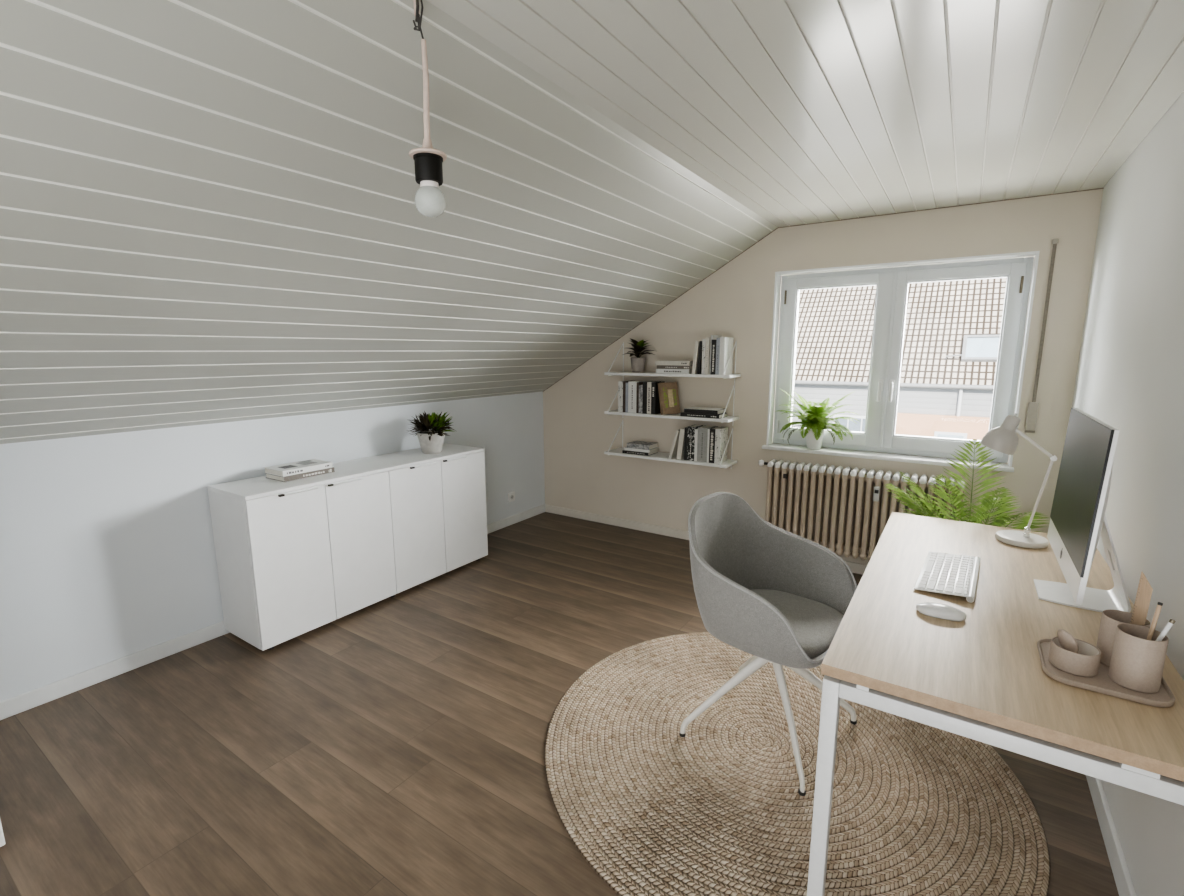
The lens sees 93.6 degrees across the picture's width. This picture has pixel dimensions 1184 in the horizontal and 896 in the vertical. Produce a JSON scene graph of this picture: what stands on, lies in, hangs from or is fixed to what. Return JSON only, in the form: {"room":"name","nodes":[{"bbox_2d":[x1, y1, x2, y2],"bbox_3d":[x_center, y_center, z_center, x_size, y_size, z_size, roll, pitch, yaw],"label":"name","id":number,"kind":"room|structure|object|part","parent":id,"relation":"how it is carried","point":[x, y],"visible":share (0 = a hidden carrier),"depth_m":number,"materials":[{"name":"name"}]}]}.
{"room":"home office","nodes":[
{"label":"home office","id":0,"kind":"room"},
{"bbox_2d":[0,392,544,700],"bbox_3d":[-1.735,0.335,3.267,0.200,1.130,4.900,6,12,33],"label":"wall","id":1,"kind":"structure","parent":0,"point":[107,546],"depth_m":2.58,"materials":[{"name":"white paint"}]},
{"bbox_2d":[0,504,545,719],"bbox_3d":[-1.659,0.868,3.278,0.014,0.075,4.449,6,12,33],"label":"baseboard","id":2,"kind":"structure","parent":1,"relation":"attached to","point":[9,707],"depth_m":2.54,"materials":[{"name":"white paint"}]},
{"bbox_2d":[508,491,514,502],"bbox_3d":[-0.679,0.413,4.695,0.014,0.080,0.082,6,12,33],"label":"wall socket","id":3,"kind":"object","parent":1,"relation":"attached to","point":[511,496],"visible":1,"depth_m":4.69,"materials":[{"name":"white paint"}]},
{"bbox_2d":[0,0,777,443],"bbox_3d":[-0.857,-0.708,2.479,2.049,1.248,4.920,6,12,33],"label":"ceiling","id":4,"kind":"structure","parent":0,"point":[209,214],"depth_m":1.78,"materials":[{"name":"wood"}]},
{"bbox_2d":[0,512,1118,895],"bbox_3d":[-0.157,1.126,2.340,3.987,0.120,4.900,6,12,33],"label":"floor","id":5,"kind":"structure","parent":0,"point":[390,746],"depth_m":2.05,"materials":[{"name":"brown wood"}]},
{"bbox_2d":[207,443,487,650],"bbox_3d":[-1.315,0.488,3.351,0.404,0.797,1.542,6,12,33],"label":"sideboard","id":6,"kind":"object","parent":5,"relation":"on","point":[294,558],"visible":1,"depth_m":2.98,"materials":[{"name":"white paint"}]},
{"bbox_3d":[-1.492,0.584,2.782,0.018,0.748,0.382,6,12,33],"label":"door","id":7,"kind":"part","parent":6,"relation":"part of","materials":[{"name":"white paint"}]},
{"bbox_2d":[265,467,334,481],"bbox_3d":[-1.570,0.132,2.998,0.179,0.026,0.280,6,12,31],"label":"book","id":8,"kind":"object","parent":6,"relation":"on","point":[328,470],"visible":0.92,"depth_m":2.92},
{"bbox_2d":[264,459,332,476],"bbox_3d":[-1.576,0.104,2.991,0.179,0.030,0.275,6,12,31],"label":"book","id":9,"kind":"object","parent":8,"relation":"on","point":[288,469],"visible":1,"depth_m":2.94,"materials":[{"name":"paper"}]},
{"bbox_2d":[278,465,297,468],"bbox_3d":[-1.606,0.099,2.935,0.070,0.001,0.070,6,12,31],"label":"photo","id":10,"kind":"object","parent":9,"relation":"on","point":[284,466],"depth_m":2.94},
{"bbox_2d":[296,461,317,464],"bbox_3d":[-1.557,0.082,3.035,0.085,0.001,0.075,6,12,31],"label":"photo","id":11,"kind":"object","parent":9,"relation":"on","point":[302,462],"depth_m":3.04},
{"bbox_3d":[-1.443,0.218,2.760,0.021,0.002,0.170,6,12,33],"label":"handle","id":12,"kind":"part","parent":6,"relation":"part of","materials":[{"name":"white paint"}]},
{"bbox_3d":[-1.324,0.103,3.289,0.385,0.018,1.542,6,12,33],"label":"panel","id":13,"kind":"part","parent":6,"relation":"part of","materials":[{"name":"white paint"}]},
{"bbox_3d":[-1.303,0.181,2.967,0.021,0.002,0.170,6,12,33],"label":"handle","id":14,"kind":"part","parent":6,"relation":"part of","materials":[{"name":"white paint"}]},
{"bbox_3d":[-1.278,0.528,3.098,0.018,0.748,0.382,6,12,33],"label":"door","id":15,"kind":"part","parent":6,"relation":"part of","materials":[{"name":"white paint"}]},
{"bbox_3d":[-1.064,0.473,3.414,0.018,0.748,0.382,6,12,33],"label":"door","id":16,"kind":"part","parent":6,"relation":"part of","materials":[{"name":"white paint"}]},
{"bbox_2d":[407,411,454,453],"bbox_3d":[-1.049,-0.104,3.630,0.322,0.272,0.312,-2,10,-8],"label":"potted succulent","id":17,"kind":"object","parent":6,"relation":"on","point":[431,441],"visible":1,"depth_m":3.59,"materials":[{"name":"green plant"}]},
{"bbox_2d":[417,430,444,453],"bbox_3d":[-1.053,-0.039,3.647,0.180,0.138,0.180,6,12,33],"label":"pot","id":18,"kind":"object","parent":6,"relation":"on","point":[430,443],"depth_m":3.59,"materials":[{"name":"ceramic"}]},
{"bbox_3d":[-0.851,0.417,3.730,0.018,0.748,0.382,6,12,33],"label":"door","id":19,"kind":"part","parent":6,"relation":"part of","materials":[{"name":"white paint"}]},
{"bbox_2d":[545,632,1049,895],"bbox_3d":[0.652,1.101,2.081,1.650,0.013,1.650,6,12,33],"label":"rug","id":20,"kind":"object","parent":5,"relation":"on","point":[717,809],"visible":0.88,"depth_m":1.84,"materials":[{"name":"wicker"}]},
{"bbox_2d":[679,492,856,795],"bbox_3d":[0.663,0.648,2.086,0.552,0.877,0.606,9,13,42],"label":"armchair","id":21,"kind":"object","parent":20,"relation":"on","point":[773,594],"visible":0.84,"depth_m":2.11,"materials":[{"name":"grey fabric"}]},
{"bbox_3d":[0.508,0.918,2.096,0.351,0.329,0.032,-1,10,-6],"label":"leg","id":22,"kind":"part","parent":21,"relation":"part of","materials":[{"name":"beige metal"}]},
{"bbox_3d":[0.670,0.884,2.284,0.032,0.329,0.346,-1,10,-4],"label":"leg","id":23,"kind":"part","parent":21,"relation":"part of","materials":[{"name":"beige metal"}]},
{"bbox_3d":[0.687,0.942,1.952,0.032,0.329,0.327,0,10,-1],"label":"leg","id":24,"kind":"part","parent":21,"relation":"part of","materials":[{"name":"beige metal"}]},
{"bbox_2d":[751,589,843,657],"bbox_3d":[0.685,0.635,2.062,0.444,0.054,0.444,9,13,42],"label":"seat cushion","id":25,"kind":"object","parent":21,"relation":"on","point":[814,622],"depth_m":2.03,"materials":[{"name":"grey fabric"}]},
{"bbox_3d":[0.858,0.910,2.131,0.351,0.329,0.032,-1,10,-6],"label":"leg","id":26,"kind":"part","parent":21,"relation":"part of","materials":[{"name":"beige metal"}]},
{"bbox_2d":[885,439,1050,531],"bbox_3d":[1.823,0.463,2.682,0.749,1.059,0.826,6,12,33],"label":"potted palm","id":27,"kind":"object","parent":5,"relation":"on","point":[956,501],"visible":0.19,"depth_m":2.56,"materials":[{"name":"green plant"}]},
{"bbox_2d":[807,512,1183,895],"bbox_3d":[1.216,0.786,1.762,0.671,0.740,1.466,6,12,33],"label":"desk","id":28,"kind":"object","parent":5,"relation":"on","point":[981,677],"visible":0.84,"depth_m":1.29,"materials":[{"name":"brown wood"}]},
{"bbox_3d":[0.561,0.870,1.352,0.036,0.683,0.036,6,12,33],"label":"leg","id":29,"kind":"part","parent":28,"relation":"part of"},
{"bbox_2d":[916,602,965,620],"bbox_3d":[0.949,0.441,1.512,0.116,0.028,0.060,6,12,31],"label":"mouse","id":30,"kind":"object","parent":28,"relation":"on","point":[937,610],"visible":1,"depth_m":1.50,"materials":[{"name":"white plastic"}]},
{"bbox_3d":[0.949,0.452,1.514,0.099,0.005,0.050,6,12,31],"label":"plate","id":31,"kind":"part","parent":30,"relation":"part of","materials":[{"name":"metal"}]},
{"bbox_2d":[914,552,979,602],"bbox_3d":[1.140,0.398,1.775,0.150,0.020,0.386,7,12,36],"label":"keyboard","id":32,"kind":"object","parent":28,"relation":"on","point":[943,573],"visible":1,"depth_m":1.74,"materials":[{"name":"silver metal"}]},
{"bbox_3d":[1.215,0.471,1.707,0.591,0.048,1.458,6,12,33],"label":"frame","id":33,"kind":"part","parent":28,"relation":"part of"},
{"bbox_2d":[980,413,1056,547],"bbox_3d":[1.579,0.112,2.072,0.242,0.481,0.160,6,12,33],"label":"desk lamp","id":34,"kind":"object","parent":28,"relation":"on","point":[1003,438],"visible":1,"depth_m":2.04,"materials":[{"name":"metal"}]},
{"bbox_3d":[1.526,-0.052,2.079,0.114,0.147,0.111,6,12,33],"label":"lamp shade","id":35,"kind":"part","parent":34,"relation":"part of","materials":[{"name":"grey paint"}]},
{"bbox_3d":[1.611,-0.018,2.028,0.130,0.107,0.010,6,12,33],"label":"arm","id":36,"kind":"part","parent":34,"relation":"part of","materials":[{"name":"white paint"}]},
{"bbox_3d":[1.647,0.169,2.044,0.052,0.278,0.007,6,12,33],"label":"arm","id":37,"kind":"part","parent":34,"relation":"part of","materials":[{"name":"white paint"}]},
{"bbox_3d":[1.640,0.171,2.034,0.052,0.278,0.007,6,12,33],"label":"arm","id":38,"kind":"part","parent":34,"relation":"part of","materials":[{"name":"white paint"}]},
{"bbox_2d":[1033,408,1130,611],"bbox_3d":[1.413,0.176,1.573,0.192,0.526,0.612,6,12,33],"label":"computer","id":39,"kind":"object","parent":28,"relation":"on","point":[1078,519],"visible":0.97,"depth_m":1.53,"materials":[{"name":"silver metal"}]},
{"bbox_2d":[1037,639,1174,706],"bbox_3d":[1.132,0.495,1.239,0.211,0.014,0.204,6,12,33],"label":"tray","id":40,"kind":"object","parent":28,"relation":"on","point":[1101,682],"visible":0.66,"depth_m":1.18,"materials":[{"name":"beige ceramic"}]},
{"bbox_2d":[1048,636,1100,676],"bbox_3d":[1.080,0.466,1.245,0.085,0.051,0.085,6,12,33],"label":"bowl","id":41,"kind":"object","parent":40,"relation":"on","point":[1085,663],"visible":0.89,"depth_m":1.22,"materials":[{"name":"beige ceramic"}]},
{"bbox_2d":[1057,629,1078,652],"bbox_3d":[1.073,0.436,1.253,0.016,0.050,0.044,-6,11,-30],"label":"pestle","id":42,"kind":"object","parent":41,"relation":"in","point":[1067,641],"visible":0.9,"depth_m":1.25,"materials":[{"name":"beige ceramic"}]},
{"bbox_2d":[1096,609,1150,666],"bbox_3d":[1.194,0.434,1.252,0.079,0.112,0.079,6,12,33],"label":"pen cup","id":43,"kind":"object","parent":40,"relation":"on","point":[1110,619],"visible":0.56,"depth_m":1.25,"materials":[{"name":"beige ceramic"}]},
{"bbox_2d":[1130,572,1152,624],"bbox_3d":[1.204,0.377,1.226,0.013,0.217,0.052,1,10,6],"label":"ruler","id":44,"kind":"object","parent":43,"relation":"in","point":[1144,592],"visible":0.58,"depth_m":1.21,"materials":[{"name":"brown wood"}]},
{"bbox_2d":[1108,623,1168,692],"bbox_3d":[1.156,0.444,1.178,0.079,0.117,0.079,6,12,33],"label":"pen cup","id":45,"kind":"object","parent":40,"relation":"on","point":[1136,663],"visible":1,"depth_m":1.15,"materials":[{"name":"beige ceramic"}]},
{"bbox_2d":[1146,602,1162,639],"bbox_3d":[1.170,0.407,1.169,0.032,0.174,0.008,-1,10,-7],"label":"pencil","id":46,"kind":"object","parent":45,"relation":"in","point":[1159,604],"visible":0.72,"depth_m":1.16,"materials":[{"name":"brown wood"}]},
{"bbox_2d":[1155,619,1175,640],"bbox_3d":[1.167,0.423,1.160,0.055,0.148,0.008,5,11,25],"label":"pen","id":47,"kind":"object","parent":45,"relation":"in","point":[1171,622],"visible":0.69,"depth_m":1.14,"materials":[{"name":"white paint"}]},
{"bbox_2d":[427,0,1183,226],"bbox_3d":[0.667,-1.109,1.378,1.618,0.120,4.920,6,12,33],"label":"ceiling","id":48,"kind":"structure","parent":0,"point":[800,112],"depth_m":1.69,"materials":[{"name":"wood"}]},
{"bbox_2d":[409,0,446,217],"bbox_3d":[-0.383,-0.784,1.279,0.086,0.479,0.086,6,12,33],"label":"pendant bulb","id":49,"kind":"object","parent":48,"relation":"hanging from","point":[430,201],"visible":1,"depth_m":1.28,"materials":[{"name":"metal"}]},
{"bbox_3d":[-0.383,-0.804,1.276,0.028,0.234,0.027,6,12,33],"label":"cord","id":50,"kind":"part","parent":49,"relation":"part of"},
{"bbox_3d":[-0.382,-0.580,1.315,0.071,0.064,0.071,6,12,33],"label":"bulb globe","id":51,"kind":"part","parent":49,"relation":"part of","materials":[{"name":"white glass"}]},
{"bbox_2d":[543,189,1102,564],"bbox_3d":[1.128,-0.389,4.042,3.587,2.275,0.250,6,12,33],"label":"wall","id":52,"kind":"structure","parent":0,"point":[736,301],"depth_m":3.80,"materials":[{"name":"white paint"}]},
{"bbox_2d":[543,228,777,391],"bbox_3d":[0.392,-0.970,4.282,1.991,1.147,0.008,6,12,33],"label":"trim","id":53,"kind":"structure","parent":52,"relation":"attached to","point":[776,228],"depth_m":4.14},
{"bbox_2d":[604,420,736,468],"bbox_3d":[0.575,-0.019,4.186,0.997,0.298,0.231,6,12,33],"label":"wall shelf","id":54,"kind":"object","parent":52,"relation":"attached to","point":[661,456],"visible":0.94,"depth_m":4.10,"materials":[{"name":"metal"}]},
{"bbox_2d":[622,450,657,455],"bbox_3d":[0.374,0.027,4.319,0.225,0.022,0.161,6,12,33],"label":"book","id":55,"kind":"object","parent":54,"relation":"on","point":[623,451],"visible":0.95,"depth_m":4.25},
{"bbox_2d":[624,447,658,452],"bbox_3d":[0.384,0.005,4.313,0.225,0.020,0.160,6,12,33],"label":"book","id":56,"kind":"object","parent":55,"relation":"on","point":[625,448],"visible":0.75,"depth_m":4.25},
{"bbox_2d":[627,441,657,449],"bbox_3d":[0.391,-0.022,4.300,0.195,0.036,0.150,6,12,33],"label":"book","id":57,"kind":"object","parent":56,"relation":"on","point":[644,445],"visible":1,"depth_m":4.26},
{"bbox_2d":[669,429,679,457],"bbox_3d":[0.638,-0.035,4.124,0.077,0.220,0.150,6,12,33],"label":"book","id":58,"kind":"object","parent":54,"relation":"on","point":[673,453],"visible":0.66,"depth_m":4.07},
{"bbox_2d":[676,428,684,459],"bbox_3d":[0.683,-0.036,4.093,0.059,0.228,0.150,6,12,33],"label":"book","id":59,"kind":"object","parent":54,"relation":"on","point":[680,452],"visible":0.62,"depth_m":4.04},
{"bbox_2d":[684,427,687,459],"bbox_3d":[0.717,-0.039,4.070,0.022,0.236,0.150,6,12,33],"label":"book","id":60,"kind":"object","parent":54,"relation":"on","point":[686,428],"visible":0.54,"depth_m":4.01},
{"bbox_2d":[687,424,702,460],"bbox_3d":[0.750,-0.041,4.047,0.056,0.246,0.151,6,12,33],"label":"book","id":61,"kind":"object","parent":54,"relation":"on","point":[691,429],"visible":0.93,"depth_m":3.99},
{"bbox_2d":[694,429,697,460],"bbox_3d":[0.782,-0.029,4.027,0.020,0.230,0.150,6,12,33],"label":"book","id":62,"kind":"object","parent":54,"relation":"on","point":[696,430],"visible":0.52,"depth_m":3.97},
{"bbox_2d":[697,425,715,462],"bbox_3d":[0.822,-0.033,3.999,0.074,0.246,0.151,6,12,33],"label":"book","id":63,"kind":"object","parent":54,"relation":"on","point":[703,430],"visible":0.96,"depth_m":3.94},
{"bbox_2d":[707,428,709,462],"bbox_3d":[0.860,-0.025,3.976,0.014,0.240,0.150,6,12,33],"label":"book","id":64,"kind":"object","parent":54,"relation":"on","point":[708,439],"visible":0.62,"depth_m":3.92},
{"bbox_2d":[709,426,719,462],"bbox_3d":[0.883,-0.025,3.960,0.040,0.244,0.151,6,12,33],"label":"book","id":65,"kind":"object","parent":54,"relation":"on","point":[712,430],"visible":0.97,"depth_m":3.90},
{"bbox_2d":[710,432,712,459],"bbox_3d":[0.841,-0.012,3.899,0.020,0.200,0.001,6,12,33],"label":"print","id":66,"kind":"object","parent":65,"relation":"attached to","point":[711,433],"depth_m":3.90},
{"bbox_2d":[714,426,727,463],"bbox_3d":[0.917,-0.021,3.941,0.036,0.244,0.155,6,12,33],"label":"book","id":67,"kind":"object","parent":54,"relation":"on","point":[721,434],"visible":0.93,"depth_m":3.90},
{"bbox_2d":[604,384,738,425],"bbox_3d":[0.574,-0.333,4.131,0.997,0.298,0.231,6,12,33],"label":"wall shelf","id":68,"kind":"object","parent":52,"relation":"attached to","point":[733,418],"visible":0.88,"depth_m":3.99,"materials":[{"name":"metal"}]},
{"bbox_2d":[618,381,622,411],"bbox_3d":[0.260,-0.403,4.315,0.040,0.234,0.150,6,12,33],"label":"book","id":69,"kind":"object","parent":68,"relation":"on","point":[620,383],"visible":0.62,"depth_m":4.25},
{"bbox_2d":[625,382,627,412],"bbox_3d":[0.305,-0.394,4.285,0.022,0.226,0.150,6,12,33],"label":"book","id":70,"kind":"object","parent":68,"relation":"on","point":[626,393],"visible":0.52,"depth_m":4.23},
{"bbox_2d":[623,380,634,411],"bbox_3d":[0.286,-0.401,4.297,0.022,0.236,0.150,6,12,33],"label":"book","id":71,"kind":"object","parent":68,"relation":"on","point":[624,382],"visible":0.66,"depth_m":4.23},
{"bbox_2d":[628,381,645,412],"bbox_3d":[0.345,-0.394,4.258,0.070,0.236,0.151,6,12,33],"label":"book","id":72,"kind":"object","parent":68,"relation":"on","point":[632,385],"visible":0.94,"depth_m":4.20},
{"bbox_2d":[636,382,642,412],"bbox_3d":[0.384,-0.387,4.234,0.018,0.230,0.150,6,12,33],"label":"book","id":73,"kind":"object","parent":68,"relation":"on","point":[638,383],"visible":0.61,"depth_m":4.17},
{"bbox_2d":[639,385,642,412],"bbox_3d":[0.405,-0.375,4.221,0.032,0.212,0.150,6,12,33],"label":"book","id":74,"kind":"object","parent":68,"relation":"on","point":[640,386],"visible":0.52,"depth_m":4.16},
{"bbox_2d":[642,381,651,413],"bbox_3d":[0.434,-0.384,4.200,0.036,0.236,0.150,6,12,33],"label":"book","id":75,"kind":"object","parent":68,"relation":"on","point":[644,409],"visible":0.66,"depth_m":4.14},
{"bbox_2d":[647,381,657,413],"bbox_3d":[0.464,-0.381,4.180,0.034,0.236,0.151,6,12,33],"label":"book","id":76,"kind":"object","parent":68,"relation":"on","point":[648,383],"visible":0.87,"depth_m":4.12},
{"bbox_2d":[648,388,649,410],"bbox_3d":[0.423,-0.362,4.120,0.012,0.180,0.001,6,12,33],"label":"print","id":77,"kind":"object","parent":76,"relation":"attached to","point":[648,388],"depth_m":4.12},
{"bbox_2d":[651,381,664,413],"bbox_3d":[0.493,-0.377,4.161,0.034,0.236,0.151,6,12,33],"label":"book","id":78,"kind":"object","parent":68,"relation":"on","point":[655,404],"visible":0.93,"depth_m":4.11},
{"bbox_2d":[658,382,679,414],"bbox_3d":[0.567,-0.365,4.092,0.150,0.234,0.085,-5,11,-26],"label":"book","id":79,"kind":"object","parent":68,"relation":"on","point":[668,391],"visible":0.98,"depth_m":4.07,"materials":[{"name":"paper"}]},
{"bbox_2d":[663,388,668,407],"bbox_3d":[0.539,-0.367,4.059,0.030,0.150,0.001,-5,-2,-26],"label":"print","id":80,"kind":"object","parent":79,"relation":"attached to","point":[664,389],"depth_m":4.06},
{"bbox_3d":[0.579,-0.366,4.079,0.042,0.130,0.001,-5,-2,-26],"label":"panel","id":81,"kind":"part","parent":79,"relation":"part of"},
{"bbox_2d":[672,389,676,404],"bbox_3d":[0.609,-0.373,4.094,0.028,0.120,0.001,-5,-2,-26],"label":"print","id":82,"kind":"object","parent":79,"relation":"attached to","point":[674,390],"depth_m":4.09},
{"bbox_2d":[680,412,726,418],"bbox_3d":[0.799,-0.239,3.975,0.290,0.026,0.161,6,12,33],"label":"book","id":83,"kind":"object","parent":68,"relation":"on","point":[718,416],"visible":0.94,"depth_m":3.91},
{"bbox_2d":[684,407,725,414],"bbox_3d":[0.808,-0.268,3.975,0.250,0.029,0.165,6,12,33],"label":"book","id":84,"kind":"object","parent":83,"relation":"on","point":[701,410],"visible":0.99,"depth_m":3.92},
{"bbox_2d":[604,341,740,383],"bbox_3d":[0.573,-0.629,4.080,0.997,0.298,0.231,6,12,33],"label":"wall shelf","id":85,"kind":"object","parent":52,"relation":"attached to","point":[608,373],"visible":0.98,"depth_m":3.95,"materials":[{"name":"metal"}]},
{"bbox_2d":[623,338,654,372],"bbox_3d":[0.357,-0.700,4.204,0.263,0.255,0.265,6,12,33],"label":"potted plant","id":86,"kind":"object","parent":85,"relation":"on","point":[638,362],"visible":1,"depth_m":4.18,"materials":[{"name":"green plant"}]},
{"bbox_3d":[0.352,-0.632,4.230,0.120,0.112,0.120,6,12,33],"label":"pot","id":87,"kind":"part","parent":86,"relation":"part of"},
{"bbox_2d":[656,369,691,373],"bbox_3d":[0.620,-0.562,4.061,0.262,0.032,0.161,6,12,33],"label":"book","id":88,"kind":"object","parent":85,"relation":"on","point":[668,371],"visible":0.91,"depth_m":3.98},
{"bbox_2d":[657,365,692,368],"bbox_3d":[0.624,-0.590,4.053,0.262,0.024,0.156,6,12,33],"label":"book","id":89,"kind":"object","parent":88,"relation":"on","point":[658,366],"visible":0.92,"depth_m":4.00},
{"bbox_2d":[655,360,692,365],"bbox_3d":[0.617,-0.619,4.051,0.268,0.032,0.161,6,12,33],"label":"book","id":90,"kind":"object","parent":89,"relation":"on","point":[665,362],"visible":0.91,"depth_m":3.97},
{"bbox_2d":[692,341,699,373],"bbox_3d":[0.760,-0.638,3.935,0.048,0.229,0.150,6,12,33],"label":"book","id":91,"kind":"object","parent":85,"relation":"on","point":[697,343],"visible":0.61,"depth_m":3.88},
{"bbox_2d":[697,341,701,373],"bbox_3d":[0.789,-0.637,3.921,0.028,0.228,0.150,6,12,33],"label":"book","id":92,"kind":"object","parent":85,"relation":"on","point":[700,346],"visible":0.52,"depth_m":3.87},
{"bbox_2d":[701,339,705,373],"bbox_3d":[0.811,-0.641,3.900,0.024,0.242,0.150,6,12,33],"label":"book","id":93,"kind":"object","parent":85,"relation":"on","point":[703,340],"visible":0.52,"depth_m":3.84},
{"bbox_2d":[705,337,710,373],"bbox_3d":[0.833,-0.644,3.885,0.024,0.252,0.151,6,12,33],"label":"book","id":94,"kind":"object","parent":85,"relation":"on","point":[708,339],"visible":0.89,"depth_m":3.82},
{"bbox_2d":[711,340,716,374],"bbox_3d":[0.871,-0.631,3.861,0.034,0.235,0.151,6,12,33],"label":"book","id":95,"kind":"object","parent":85,"relation":"on","point":[713,345],"visible":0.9,"depth_m":3.80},
{"bbox_2d":[712,345,713,371],"bbox_3d":[0.830,-0.613,3.801,0.012,0.180,0.001,6,12,33],"label":"print","id":96,"kind":"object","parent":95,"relation":"attached to","point":[712,345],"depth_m":3.80},
{"bbox_2d":[710,335,721,373],"bbox_3d":[0.867,-0.653,3.897,0.014,0.266,0.170,6,12,33],"label":"book","id":97,"kind":"object","parent":85,"relation":"on","point":[713,337],"visible":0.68,"depth_m":3.83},
{"bbox_2d":[715,338,719,374],"bbox_3d":[0.896,-0.635,3.844,0.024,0.248,0.151,6,12,33],"label":"book","id":98,"kind":"object","parent":85,"relation":"on","point":[718,339],"visible":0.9,"depth_m":3.78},
{"bbox_2d":[719,337,733,374],"bbox_3d":[0.927,-0.635,3.835,0.034,0.252,0.170,6,12,33],"label":"book","id":99,"kind":"object","parent":85,"relation":"on","point":[726,343],"visible":0.96,"depth_m":3.79,"materials":[{"name":"paper"}]},
{"bbox_2d":[545,505,866,574],"bbox_3d":[1.058,0.716,4.122,3.559,0.070,0.014,6,12,33],"label":"baseboard","id":100,"kind":"structure","parent":52,"relation":"attached to","point":[858,568],"depth_m":4.60,"materials":[{"name":"paint"}]},
{"bbox_2d":[758,459,964,560],"bbox_3d":[1.670,0.485,3.558,1.237,0.716,0.192,6,12,33],"label":"radiator","id":101,"kind":"object","parent":52,"relation":"attached to","point":[816,503],"visible":0.64,"depth_m":3.57,"materials":[{"name":"metal"}]},
{"bbox_3d":[1.161,0.103,3.813,0.042,0.044,0.042,6,12,33],"label":"valve knob","id":102,"kind":"part","parent":101,"relation":"part of","materials":[{"name":"white paint"}]},
{"bbox_2d":[762,251,1039,471],"bbox_3d":[1.823,-0.529,3.468,1.408,1.188,0.210,6,12,33],"label":"window","id":103,"kind":"structure","parent":52,"relation":"in","point":[892,282],"depth_m":3.45,"materials":[{"name":"paint"}]},
{"bbox_2d":[806,429,823,449],"bbox_3d":[1.492,-0.064,3.727,0.116,0.138,0.116,6,12,33],"label":"pot","id":104,"kind":"object","parent":103,"relation":"on","point":[813,444],"depth_m":3.69,"materials":[{"name":"white ceramic"}]},
{"bbox_2d":[776,388,859,449],"bbox_3d":[1.478,-0.183,3.645,0.499,0.402,0.395,2,10,10],"label":"potted fern","id":105,"kind":"object","parent":103,"relation":"on","point":[814,418],"visible":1,"depth_m":3.60,"materials":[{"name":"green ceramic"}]},
{"bbox_3d":[1.594,-0.573,3.684,0.660,1.084,0.077,6,12,33],"label":"sash","id":106,"kind":"part","parent":103,"relation":"part of","materials":[{"name":"white plastic"}]},
{"bbox_3d":[1.813,-0.362,3.500,0.026,0.135,0.045,6,12,33],"label":"handle","id":107,"kind":"part","parent":103,"relation":"part of","materials":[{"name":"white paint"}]},
{"bbox_3d":[1.808,0.049,3.543,1.408,0.023,0.150,6,12,33],"label":"sill","id":108,"kind":"part","parent":103,"relation":"part of","materials":[{"name":"stone"}]},
{"bbox_3d":[1.865,-0.357,3.466,0.026,0.135,0.045,6,12,33],"label":"handle","id":109,"kind":"part","parent":103,"relation":"part of","materials":[{"name":"white paint"}]},
{"bbox_3d":[2.135,-0.513,3.329,0.628,1.084,0.077,6,12,33],"label":"sash","id":110,"kind":"part","parent":103,"relation":"part of","materials":[{"name":"white plastic"}]},
{"bbox_2d":[778,188,1103,227],"bbox_3d":[1.883,-1.367,3.205,1.598,0.004,0.008,6,12,33],"label":"trim","id":111,"kind":"structure","parent":52,"relation":"attached to","point":[1098,188],"depth_m":3.11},
{"bbox_2d":[1024,238,1058,432],"bbox_3d":[2.409,-0.585,2.974,0.046,1.020,0.024,6,12,33],"label":"strap","id":112,"kind":"object","parent":52,"relation":"attached to","point":[1032,411],"visible":1,"depth_m":2.99,"materials":[{"name":"fabric"}]},
{"bbox_2d":[1072,92,1183,895],"bbox_3d":[1.416,0.122,1.101,0.200,2.275,4.900,6,12,33],"label":"wall","id":113,"kind":"structure","parent":0,"point":[1130,374],"depth_m":1.77,"materials":[{"name":"white paint"}]},
{"bbox_2d":[1086,775,1136,895],"bbox_3d":[1.316,1.197,1.327,0.014,0.080,4.449,6,12,33],"label":"baseboard","id":114,"kind":"structure","parent":113,"relation":"attached to","point":[1125,887],"depth_m":1.61,"materials":[{"name":"white paint"}]},
{"bbox_3d":[-1.462,0.285,0.208,3.587,2.275,0.200,6,12,33],"label":"wall","id":115,"kind":"structure","parent":0,"visible":0},
{"bbox_2d":[0,819,5,846],"bbox_3d":[-1.957,0.443,1.183,0.091,1.608,0.795,6,12,33],"label":"door","id":116,"kind":"structure","parent":115,"relation":"in","point":[2,839],"depth_m":1.64,"materials":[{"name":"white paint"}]},
{"label":"outside","id":117,"kind":"structure","parent":0,"visible":0},
{"bbox_3d":[18.363,0.510,29.173,85.000,0.200,59.700,6,12,33],"label":"ground","id":118,"kind":"structure","parent":117,"visible":0},
{"bbox_2d":[792,278,1031,459],"bbox_3d":[11.176,-3.244,18.496,32.000,10.894,8.090,6,12,33],"label":"house","id":119,"kind":"structure","parent":118,"relation":"on","point":[953,328],"depth_m":16.34,"materials":[{"name":"beige tile"}]},
{"bbox_3d":[7.480,-0.656,16.698,0.330,0.530,0.030,6,12,33],"label":"pane","id":120,"kind":"part","parent":119,"relation":"part of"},
{"bbox_3d":[7.788,-0.621,16.495,0.330,0.530,0.030,6,12,33],"label":"pane","id":121,"kind":"part","parent":119,"relation":"part of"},
{"bbox_3d":[8.096,-0.587,16.293,0.330,0.530,0.030,6,12,33],"label":"pane","id":122,"kind":"part","parent":119,"relation":"part of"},
{"bbox_3d":[9.720,-0.270,15.087,0.590,0.170,0.030,6,12,33],"label":"pane","id":123,"kind":"part","parent":119,"relation":"part of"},
{"bbox_3d":[10.802,-2.705,15.141,1.020,0.594,0.594,6,12,33],"label":"pane","id":124,"kind":"part","parent":119,"relation":"part of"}
]}

